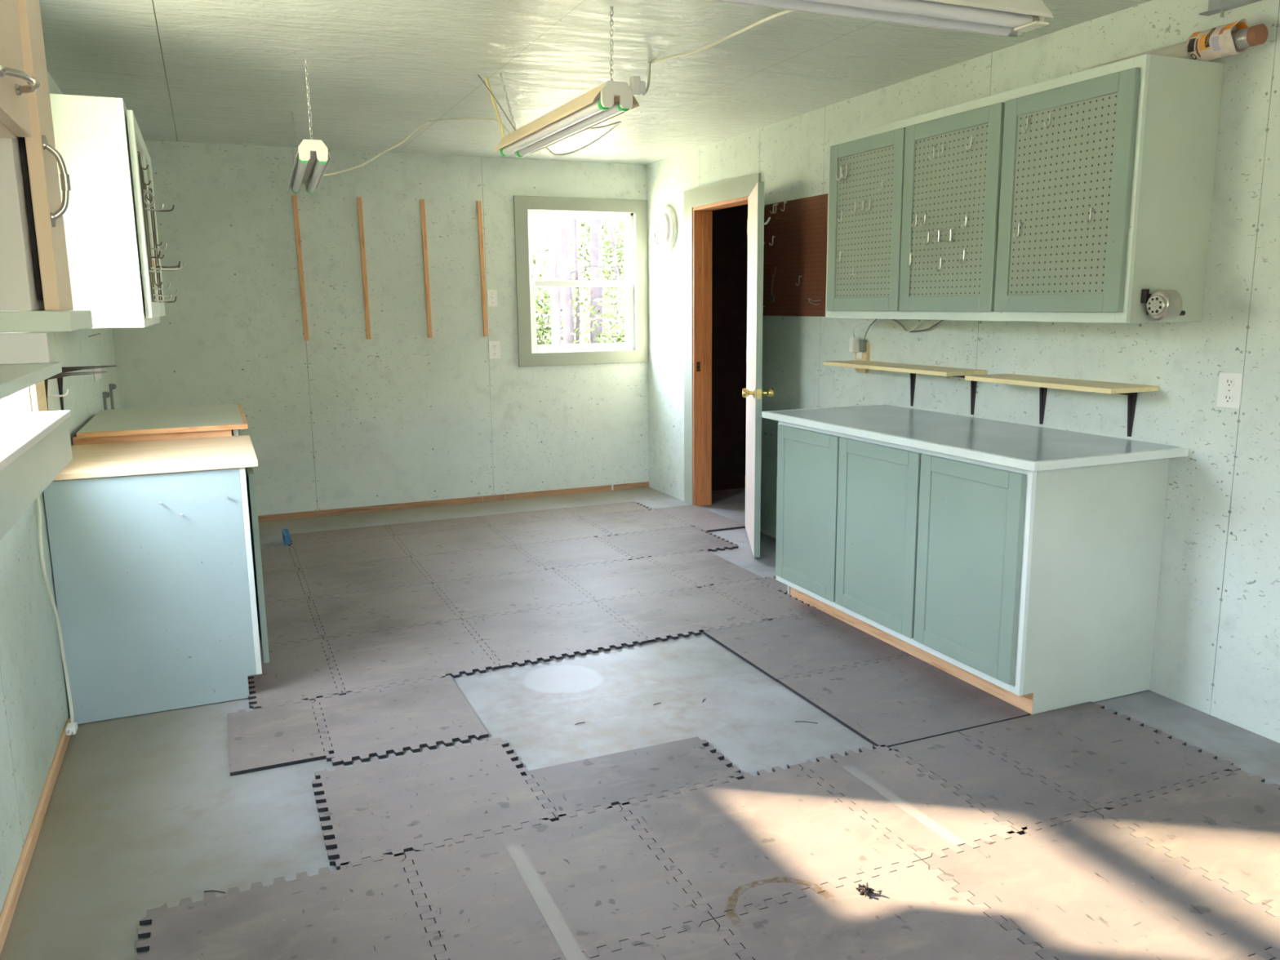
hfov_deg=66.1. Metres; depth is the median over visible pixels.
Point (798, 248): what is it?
pegboard
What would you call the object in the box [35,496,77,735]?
extension cord
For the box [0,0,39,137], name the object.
upper cabinet
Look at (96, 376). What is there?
wall outlet
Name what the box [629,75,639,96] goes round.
socket
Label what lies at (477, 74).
cord
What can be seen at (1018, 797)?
foam mat
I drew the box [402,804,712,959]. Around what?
foam mat
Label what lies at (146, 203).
ring hook
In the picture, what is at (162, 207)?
hook
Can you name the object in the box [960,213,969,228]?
hook
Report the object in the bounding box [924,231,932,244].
hook
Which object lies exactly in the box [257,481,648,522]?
baseboard
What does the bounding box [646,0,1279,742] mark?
wall
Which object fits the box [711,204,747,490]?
wall
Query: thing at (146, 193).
ring hook
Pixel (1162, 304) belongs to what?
pencil sharpener
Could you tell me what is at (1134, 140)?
upper cabinet
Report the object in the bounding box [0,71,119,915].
wall
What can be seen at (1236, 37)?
roll
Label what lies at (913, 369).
wall shelf
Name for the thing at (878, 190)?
hook
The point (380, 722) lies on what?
foam mat
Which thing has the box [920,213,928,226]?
hook
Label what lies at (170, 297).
hook
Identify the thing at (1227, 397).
socket
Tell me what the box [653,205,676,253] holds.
wall clock
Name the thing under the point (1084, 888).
foam mat
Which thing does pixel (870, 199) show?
hook
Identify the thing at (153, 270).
hook
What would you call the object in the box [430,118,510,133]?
power cord
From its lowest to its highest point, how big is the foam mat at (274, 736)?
0.012 m
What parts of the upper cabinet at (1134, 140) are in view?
panel, door, panel, door, panel, door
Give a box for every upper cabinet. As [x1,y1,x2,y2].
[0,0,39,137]
[0,0,93,333]
[40,93,165,328]
[825,53,1224,323]
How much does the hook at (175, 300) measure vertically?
0.028 m
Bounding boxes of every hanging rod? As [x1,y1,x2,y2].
[136,142,151,297]
[137,155,154,302]
[142,170,155,302]
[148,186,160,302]
[150,187,162,300]
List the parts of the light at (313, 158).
chain, plate, chain, plate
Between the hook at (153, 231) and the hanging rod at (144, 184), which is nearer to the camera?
the hanging rod at (144, 184)
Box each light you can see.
[288,59,331,193]
[493,6,639,157]
[710,0,1053,37]
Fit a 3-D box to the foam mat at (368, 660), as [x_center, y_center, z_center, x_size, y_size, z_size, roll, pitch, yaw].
[-0.959,0.720,4.080,0.634,0.012,0.703,-5,11,-23]
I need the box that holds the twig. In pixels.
[204,890,225,893]
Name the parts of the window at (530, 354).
sash, frame, sash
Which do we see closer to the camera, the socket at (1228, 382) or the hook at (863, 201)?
the socket at (1228, 382)
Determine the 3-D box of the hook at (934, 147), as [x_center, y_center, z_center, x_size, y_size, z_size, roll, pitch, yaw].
[1.167,-1.303,3.922,0.037,0.055,0.014,-5,11,-23]
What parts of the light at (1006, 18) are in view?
plate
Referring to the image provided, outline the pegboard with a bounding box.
[763,193,828,316]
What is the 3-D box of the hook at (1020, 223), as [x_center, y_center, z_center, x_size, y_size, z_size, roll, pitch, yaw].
[1.361,-0.900,3.547,0.037,0.055,0.014,-5,11,-23]
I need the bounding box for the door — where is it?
[683,173,773,557]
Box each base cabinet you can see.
[43,466,269,724]
[72,429,241,444]
[775,421,1169,715]
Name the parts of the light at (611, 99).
chain, looped cord, chain, plate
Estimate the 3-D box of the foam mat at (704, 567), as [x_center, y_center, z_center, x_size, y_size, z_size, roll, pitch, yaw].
[0.334,0.480,5.345,0.391,0.012,0.679,-5,11,-23]
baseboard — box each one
[0,718,71,955]
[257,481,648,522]
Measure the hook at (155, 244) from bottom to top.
0.065 m
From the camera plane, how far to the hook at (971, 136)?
3.73 m
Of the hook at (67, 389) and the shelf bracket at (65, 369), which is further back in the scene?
the shelf bracket at (65, 369)
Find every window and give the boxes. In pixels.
[0,332,48,413]
[513,195,648,366]
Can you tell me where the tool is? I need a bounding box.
[769,266,777,302]
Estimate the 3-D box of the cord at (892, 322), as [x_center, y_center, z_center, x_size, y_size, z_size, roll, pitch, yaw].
[1.245,-0.729,4.714,0.042,0.115,0.726,-5,11,-24]
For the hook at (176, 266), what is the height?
0.028 m
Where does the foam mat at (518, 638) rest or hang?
on the floor
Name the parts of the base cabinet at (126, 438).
frame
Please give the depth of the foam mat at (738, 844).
2.63 m
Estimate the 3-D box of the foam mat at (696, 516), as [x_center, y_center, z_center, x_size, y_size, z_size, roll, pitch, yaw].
[0.387,0.254,6.600,0.331,0.012,0.752,-5,11,-23]
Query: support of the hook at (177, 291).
attached to the upper cabinet at (96, 138)
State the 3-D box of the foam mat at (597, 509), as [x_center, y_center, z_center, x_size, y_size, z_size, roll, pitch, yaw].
[-0.222,0.208,6.893,0.559,0.012,0.336,-5,11,-23]
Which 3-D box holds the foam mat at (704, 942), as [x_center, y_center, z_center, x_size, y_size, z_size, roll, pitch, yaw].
[0.013,1.101,1.902,0.634,0.012,0.634,-5,11,-23]
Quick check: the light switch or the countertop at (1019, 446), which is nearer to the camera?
the countertop at (1019, 446)
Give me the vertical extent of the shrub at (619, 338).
2.887 m
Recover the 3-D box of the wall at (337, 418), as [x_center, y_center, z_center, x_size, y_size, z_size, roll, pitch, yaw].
[-1.634,-1.012,6.893,3.876,2.440,0.120,-5,11,-23]
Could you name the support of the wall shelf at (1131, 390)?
attached to the wall at (1216, 649)
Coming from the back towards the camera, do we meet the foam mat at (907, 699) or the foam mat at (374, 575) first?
the foam mat at (374, 575)
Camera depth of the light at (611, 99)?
3.79 m
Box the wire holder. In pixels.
[807,298,821,305]
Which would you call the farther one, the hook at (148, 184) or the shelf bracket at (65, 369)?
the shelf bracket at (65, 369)
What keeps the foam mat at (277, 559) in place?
on the floor
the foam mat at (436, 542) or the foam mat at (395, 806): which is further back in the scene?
the foam mat at (436, 542)
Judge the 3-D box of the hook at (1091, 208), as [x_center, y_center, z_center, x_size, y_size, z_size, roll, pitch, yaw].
[1.486,-0.874,3.256,0.037,0.055,0.014,-5,11,-23]
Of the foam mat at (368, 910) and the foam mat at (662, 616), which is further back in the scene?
the foam mat at (662, 616)
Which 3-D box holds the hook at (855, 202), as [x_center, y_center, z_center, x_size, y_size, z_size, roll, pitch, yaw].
[0.963,-1.224,4.419,0.037,0.055,0.014,-5,11,-23]
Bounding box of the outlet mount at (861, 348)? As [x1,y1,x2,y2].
[848,337,870,373]
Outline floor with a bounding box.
[0,487,1279,959]
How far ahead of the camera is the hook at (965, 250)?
3.81 m
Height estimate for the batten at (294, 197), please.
0.937 m
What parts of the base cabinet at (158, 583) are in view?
frame, panel, door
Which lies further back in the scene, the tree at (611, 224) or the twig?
the tree at (611, 224)
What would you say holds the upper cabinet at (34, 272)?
attached to the wall at (34, 708)
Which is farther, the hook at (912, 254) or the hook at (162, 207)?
the hook at (912, 254)
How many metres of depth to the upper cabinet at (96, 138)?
3.43 m
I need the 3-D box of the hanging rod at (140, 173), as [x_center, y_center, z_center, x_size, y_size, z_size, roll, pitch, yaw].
[-1.875,-0.938,3.725,0.020,0.560,0.007,-5,11,-23]
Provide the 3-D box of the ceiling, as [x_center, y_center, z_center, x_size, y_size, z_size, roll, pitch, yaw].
[0.727,-1.667,3.225,5.456,0.100,8.420,-5,11,-23]
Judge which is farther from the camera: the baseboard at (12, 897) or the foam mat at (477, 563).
the foam mat at (477, 563)
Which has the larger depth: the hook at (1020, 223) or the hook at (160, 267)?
the hook at (160, 267)
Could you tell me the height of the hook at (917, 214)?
0.055 m
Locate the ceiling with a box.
[39,0,1151,164]
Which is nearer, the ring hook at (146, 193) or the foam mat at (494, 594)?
the ring hook at (146, 193)
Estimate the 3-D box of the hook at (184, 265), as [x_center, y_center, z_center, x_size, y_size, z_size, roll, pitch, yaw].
[-1.826,-0.824,3.799,0.134,0.028,0.006,-5,11,-23]
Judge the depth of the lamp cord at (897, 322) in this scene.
4.71 m
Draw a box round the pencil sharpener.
[1140,288,1185,320]
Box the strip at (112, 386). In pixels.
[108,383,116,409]
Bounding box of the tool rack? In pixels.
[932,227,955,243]
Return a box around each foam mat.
[134,852,448,959]
[226,699,331,776]
[247,638,344,708]
[258,597,324,647]
[260,545,300,573]
[262,568,310,603]
[288,524,394,546]
[289,535,411,570]
[297,556,432,598]
[307,582,462,638]
[311,737,555,870]
[312,675,488,765]
[321,619,500,694]
[385,515,488,535]
[392,525,514,556]
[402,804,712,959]
[411,545,545,582]
[432,568,595,618]
[462,600,648,668]
[477,507,579,525]
[489,516,612,545]
[515,537,631,569]
[524,736,742,820]
[553,557,697,600]
[555,919,754,959]
[564,501,651,516]
[580,509,692,535]
[595,526,738,559]
[595,585,768,642]
[619,764,920,919]
[647,550,762,587]
[653,504,745,532]
[702,610,910,681]
[709,578,820,620]
[714,859,1057,959]
[757,575,787,593]
[777,654,1030,746]
[798,744,1018,860]
[888,731,1095,835]
[922,810,1279,959]
[958,701,1240,810]
[1094,769,1279,916]
[1249,947,1279,959]
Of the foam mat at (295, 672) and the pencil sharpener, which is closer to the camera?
the pencil sharpener
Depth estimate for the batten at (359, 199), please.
6.63 m
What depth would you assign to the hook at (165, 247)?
3.96 m
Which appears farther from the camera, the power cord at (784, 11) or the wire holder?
the wire holder
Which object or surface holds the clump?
on the foam mat at (916, 914)
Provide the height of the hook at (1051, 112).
0.055 m
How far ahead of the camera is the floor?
3.19 m
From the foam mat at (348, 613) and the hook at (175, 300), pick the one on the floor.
the foam mat at (348, 613)
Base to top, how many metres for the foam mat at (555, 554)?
0.012 m
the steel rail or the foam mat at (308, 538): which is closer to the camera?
the steel rail
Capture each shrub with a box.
[530,224,613,345]
[540,218,625,343]
[545,259,626,344]
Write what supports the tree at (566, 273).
on the ground
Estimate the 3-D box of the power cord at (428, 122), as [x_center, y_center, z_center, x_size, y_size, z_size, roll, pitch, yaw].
[-1.431,-1.764,5.223,0.082,0.369,0.783,7,13,37]
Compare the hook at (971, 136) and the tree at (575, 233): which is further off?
the tree at (575, 233)
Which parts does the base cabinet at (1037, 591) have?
panel, door, panel, door, frame, panel, door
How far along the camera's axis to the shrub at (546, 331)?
14.84 m
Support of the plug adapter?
attached to the ceiling
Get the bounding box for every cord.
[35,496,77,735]
[323,120,430,176]
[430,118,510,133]
[477,74,515,130]
[642,9,793,95]
[852,319,941,337]
[863,319,943,339]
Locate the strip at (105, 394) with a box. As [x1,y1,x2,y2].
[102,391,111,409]
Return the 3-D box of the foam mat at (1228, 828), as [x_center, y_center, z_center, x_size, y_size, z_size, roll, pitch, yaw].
[1.671,0.958,2.606,0.624,0.012,0.634,-5,11,-23]
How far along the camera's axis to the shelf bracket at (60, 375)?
3.46 m
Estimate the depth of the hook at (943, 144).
3.87 m
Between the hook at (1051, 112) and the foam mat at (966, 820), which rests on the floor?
the foam mat at (966, 820)
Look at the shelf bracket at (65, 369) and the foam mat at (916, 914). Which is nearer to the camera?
the foam mat at (916, 914)
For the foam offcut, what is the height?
0.062 m
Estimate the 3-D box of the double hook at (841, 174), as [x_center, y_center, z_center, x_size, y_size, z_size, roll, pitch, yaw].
[0.921,-1.397,4.475,0.043,0.071,0.051,-5,11,-23]
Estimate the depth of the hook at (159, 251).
3.69 m
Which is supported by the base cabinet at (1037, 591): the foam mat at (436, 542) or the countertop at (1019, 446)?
the countertop at (1019, 446)
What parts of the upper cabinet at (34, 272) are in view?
door, rail, handle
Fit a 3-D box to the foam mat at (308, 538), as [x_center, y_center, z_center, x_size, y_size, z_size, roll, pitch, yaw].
[-1.885,0.351,6.187,0.634,0.012,0.336,-5,11,-23]
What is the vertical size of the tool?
0.203 m
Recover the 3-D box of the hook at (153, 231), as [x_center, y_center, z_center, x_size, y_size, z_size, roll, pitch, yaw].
[-2.089,-1.045,4.253,0.044,0.065,0.014,-5,11,-23]
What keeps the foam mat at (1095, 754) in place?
on the floor
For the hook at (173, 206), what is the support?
attached to the upper cabinet at (96, 138)
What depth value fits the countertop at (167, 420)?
4.35 m
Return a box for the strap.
[484,76,505,137]
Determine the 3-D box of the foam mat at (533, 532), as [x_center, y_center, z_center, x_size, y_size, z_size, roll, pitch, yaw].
[-0.575,0.325,6.259,0.649,0.012,0.614,-5,11,-23]
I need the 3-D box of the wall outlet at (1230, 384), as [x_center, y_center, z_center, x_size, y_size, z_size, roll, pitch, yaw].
[1.948,-0.296,3.254,0.009,0.116,0.082,-5,11,-23]
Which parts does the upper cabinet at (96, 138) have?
frame, door, panel, panel, door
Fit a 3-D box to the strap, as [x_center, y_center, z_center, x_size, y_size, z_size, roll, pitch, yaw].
[-0.660,-1.690,4.477,0.104,0.260,0.019,-9,13,-41]
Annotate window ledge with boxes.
[0,409,72,539]
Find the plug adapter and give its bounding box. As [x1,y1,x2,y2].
[629,75,645,96]
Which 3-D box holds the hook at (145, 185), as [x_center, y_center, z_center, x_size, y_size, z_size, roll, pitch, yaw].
[-1.932,-1.129,3.865,0.044,0.065,0.014,-5,11,-23]
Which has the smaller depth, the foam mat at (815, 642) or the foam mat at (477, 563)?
the foam mat at (815, 642)
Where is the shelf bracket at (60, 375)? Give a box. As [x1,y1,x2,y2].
[44,371,106,410]
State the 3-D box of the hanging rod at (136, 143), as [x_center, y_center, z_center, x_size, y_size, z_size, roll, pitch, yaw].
[-1.811,-0.937,3.576,0.020,0.590,0.007,-5,11,-23]
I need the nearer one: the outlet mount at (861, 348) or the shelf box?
the shelf box
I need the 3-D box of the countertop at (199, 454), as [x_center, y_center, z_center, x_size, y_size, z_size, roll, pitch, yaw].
[-1.826,-0.093,3.735,0.673,0.024,0.777,-5,11,-23]
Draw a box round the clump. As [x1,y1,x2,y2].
[855,882,879,896]
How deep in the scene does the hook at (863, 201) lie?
4.37 m
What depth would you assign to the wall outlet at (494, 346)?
7.09 m
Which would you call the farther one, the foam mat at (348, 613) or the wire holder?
the wire holder
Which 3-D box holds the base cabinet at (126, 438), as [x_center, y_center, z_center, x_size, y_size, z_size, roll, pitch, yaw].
[-2.220,0.164,4.689,0.651,0.911,1.130,-5,11,-23]
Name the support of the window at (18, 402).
in the wall at (34, 708)
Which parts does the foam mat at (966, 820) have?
tape strip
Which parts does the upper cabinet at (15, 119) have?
handle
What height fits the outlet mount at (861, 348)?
0.183 m
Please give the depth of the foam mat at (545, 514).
6.66 m
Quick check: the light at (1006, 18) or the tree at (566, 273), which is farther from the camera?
the tree at (566, 273)
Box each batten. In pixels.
[292,195,309,340]
[356,196,370,339]
[420,199,432,337]
[476,200,488,336]
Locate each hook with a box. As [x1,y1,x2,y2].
[47,388,68,396]
[137,151,148,169]
[138,167,151,185]
[143,189,153,205]
[145,185,154,200]
[145,191,155,207]
[145,204,163,211]
[146,204,174,211]
[147,250,160,257]
[149,265,161,272]
[151,243,166,250]
[151,262,185,270]
[152,230,162,245]
[152,282,170,289]
[153,270,162,286]
[153,289,178,297]
[154,294,171,302]
[155,244,164,258]
[155,261,180,267]
[165,296,177,302]
[835,164,849,180]
[835,250,843,262]
[837,209,844,222]
[849,266,857,277]
[850,200,858,213]
[857,200,866,212]
[865,198,873,211]
[876,178,884,191]
[906,253,914,266]
[911,213,919,227]
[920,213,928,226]
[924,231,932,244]
[928,146,937,159]
[935,257,944,271]
[937,142,946,157]
[959,248,968,262]
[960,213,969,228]
[965,135,975,150]
[1013,222,1022,237]
[1022,115,1031,132]
[1044,111,1053,127]
[1084,207,1095,224]
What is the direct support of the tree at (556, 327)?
on the ground
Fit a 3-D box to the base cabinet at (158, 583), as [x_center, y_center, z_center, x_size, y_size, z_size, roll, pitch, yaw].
[-1.826,0.344,3.807,0.658,0.859,0.795,-5,11,-23]
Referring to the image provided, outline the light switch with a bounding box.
[487,289,497,306]
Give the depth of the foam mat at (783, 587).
5.03 m
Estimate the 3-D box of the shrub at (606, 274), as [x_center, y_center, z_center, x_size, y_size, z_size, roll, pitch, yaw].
[-0.500,-3.880,17.397,3.147,4.642,2.164,-2,10,-8]
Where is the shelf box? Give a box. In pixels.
[0,332,62,399]
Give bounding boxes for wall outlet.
[93,364,102,382]
[488,341,500,359]
[1216,372,1243,408]
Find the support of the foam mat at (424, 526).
on the floor
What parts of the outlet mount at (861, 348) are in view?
plate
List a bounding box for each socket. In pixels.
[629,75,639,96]
[1223,394,1233,402]
[1224,377,1234,386]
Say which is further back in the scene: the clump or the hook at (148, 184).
the hook at (148, 184)
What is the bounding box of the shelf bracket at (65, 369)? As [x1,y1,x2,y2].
[57,365,115,410]
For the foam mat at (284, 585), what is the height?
0.012 m
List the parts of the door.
strike plate, knob, latch plate, knob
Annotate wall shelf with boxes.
[822,360,987,414]
[964,373,1158,436]
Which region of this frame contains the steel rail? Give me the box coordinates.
[1198,0,1262,17]
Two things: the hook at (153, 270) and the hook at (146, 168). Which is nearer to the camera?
the hook at (146, 168)
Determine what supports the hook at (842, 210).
attached to the upper cabinet at (1134, 140)
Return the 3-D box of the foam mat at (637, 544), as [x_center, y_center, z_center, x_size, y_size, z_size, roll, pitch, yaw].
[0.155,0.375,5.936,0.699,0.012,0.614,-5,11,-23]
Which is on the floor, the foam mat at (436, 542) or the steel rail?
the foam mat at (436, 542)
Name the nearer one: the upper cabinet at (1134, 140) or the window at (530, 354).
the upper cabinet at (1134, 140)
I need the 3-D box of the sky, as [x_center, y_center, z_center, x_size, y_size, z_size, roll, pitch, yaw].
[-0.069,-2.656,2.824,79.000,7.403,79.000,-5,11,-23]
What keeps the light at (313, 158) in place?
hanging from the ceiling
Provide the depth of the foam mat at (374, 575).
5.22 m
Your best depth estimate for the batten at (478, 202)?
6.95 m
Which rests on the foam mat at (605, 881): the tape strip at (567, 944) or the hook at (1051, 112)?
the tape strip at (567, 944)
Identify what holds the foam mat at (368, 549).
on the floor
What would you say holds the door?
in the wall at (1216, 649)
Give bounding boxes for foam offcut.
[281,528,290,545]
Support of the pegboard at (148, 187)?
hanging from the upper cabinet at (96, 138)
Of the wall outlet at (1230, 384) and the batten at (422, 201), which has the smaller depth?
the wall outlet at (1230, 384)
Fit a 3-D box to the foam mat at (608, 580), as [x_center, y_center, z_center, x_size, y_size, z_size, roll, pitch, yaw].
[-0.088,0.516,5.165,0.579,0.012,0.679,-5,11,-23]
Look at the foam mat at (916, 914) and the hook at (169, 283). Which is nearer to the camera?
the foam mat at (916, 914)
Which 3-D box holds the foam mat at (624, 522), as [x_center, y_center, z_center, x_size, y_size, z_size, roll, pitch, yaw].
[-0.033,0.278,6.489,0.579,0.012,0.614,-5,11,-23]
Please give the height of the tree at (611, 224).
8.007 m
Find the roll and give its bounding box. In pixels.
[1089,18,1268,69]
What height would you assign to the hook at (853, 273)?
0.049 m
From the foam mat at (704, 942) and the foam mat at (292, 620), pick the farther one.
the foam mat at (292, 620)
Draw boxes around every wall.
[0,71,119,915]
[111,139,648,515]
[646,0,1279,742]
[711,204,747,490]
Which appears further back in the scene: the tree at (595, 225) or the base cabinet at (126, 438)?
the tree at (595, 225)
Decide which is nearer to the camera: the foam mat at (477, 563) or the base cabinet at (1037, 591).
the base cabinet at (1037, 591)
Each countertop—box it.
[53,435,258,480]
[76,403,248,438]
[761,404,1188,471]
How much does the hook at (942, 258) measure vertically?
0.055 m
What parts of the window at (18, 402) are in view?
frame, casing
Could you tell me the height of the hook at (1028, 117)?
0.055 m
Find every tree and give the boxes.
[546,217,561,344]
[557,217,614,344]
[573,218,589,343]
[589,218,603,343]
[608,219,625,342]
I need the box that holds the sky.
[529,217,625,344]
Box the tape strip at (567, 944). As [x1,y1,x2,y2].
[505,843,586,959]
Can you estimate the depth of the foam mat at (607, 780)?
3.00 m
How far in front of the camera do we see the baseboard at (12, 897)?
2.61 m
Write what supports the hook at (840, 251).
attached to the upper cabinet at (1134, 140)
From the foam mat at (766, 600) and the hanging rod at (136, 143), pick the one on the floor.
the foam mat at (766, 600)
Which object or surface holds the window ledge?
attached to the wall at (34, 708)
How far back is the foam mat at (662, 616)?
4.57 m
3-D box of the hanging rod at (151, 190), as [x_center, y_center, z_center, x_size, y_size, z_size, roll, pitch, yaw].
[-2.200,-1.068,4.466,0.020,0.500,0.007,-5,11,-23]

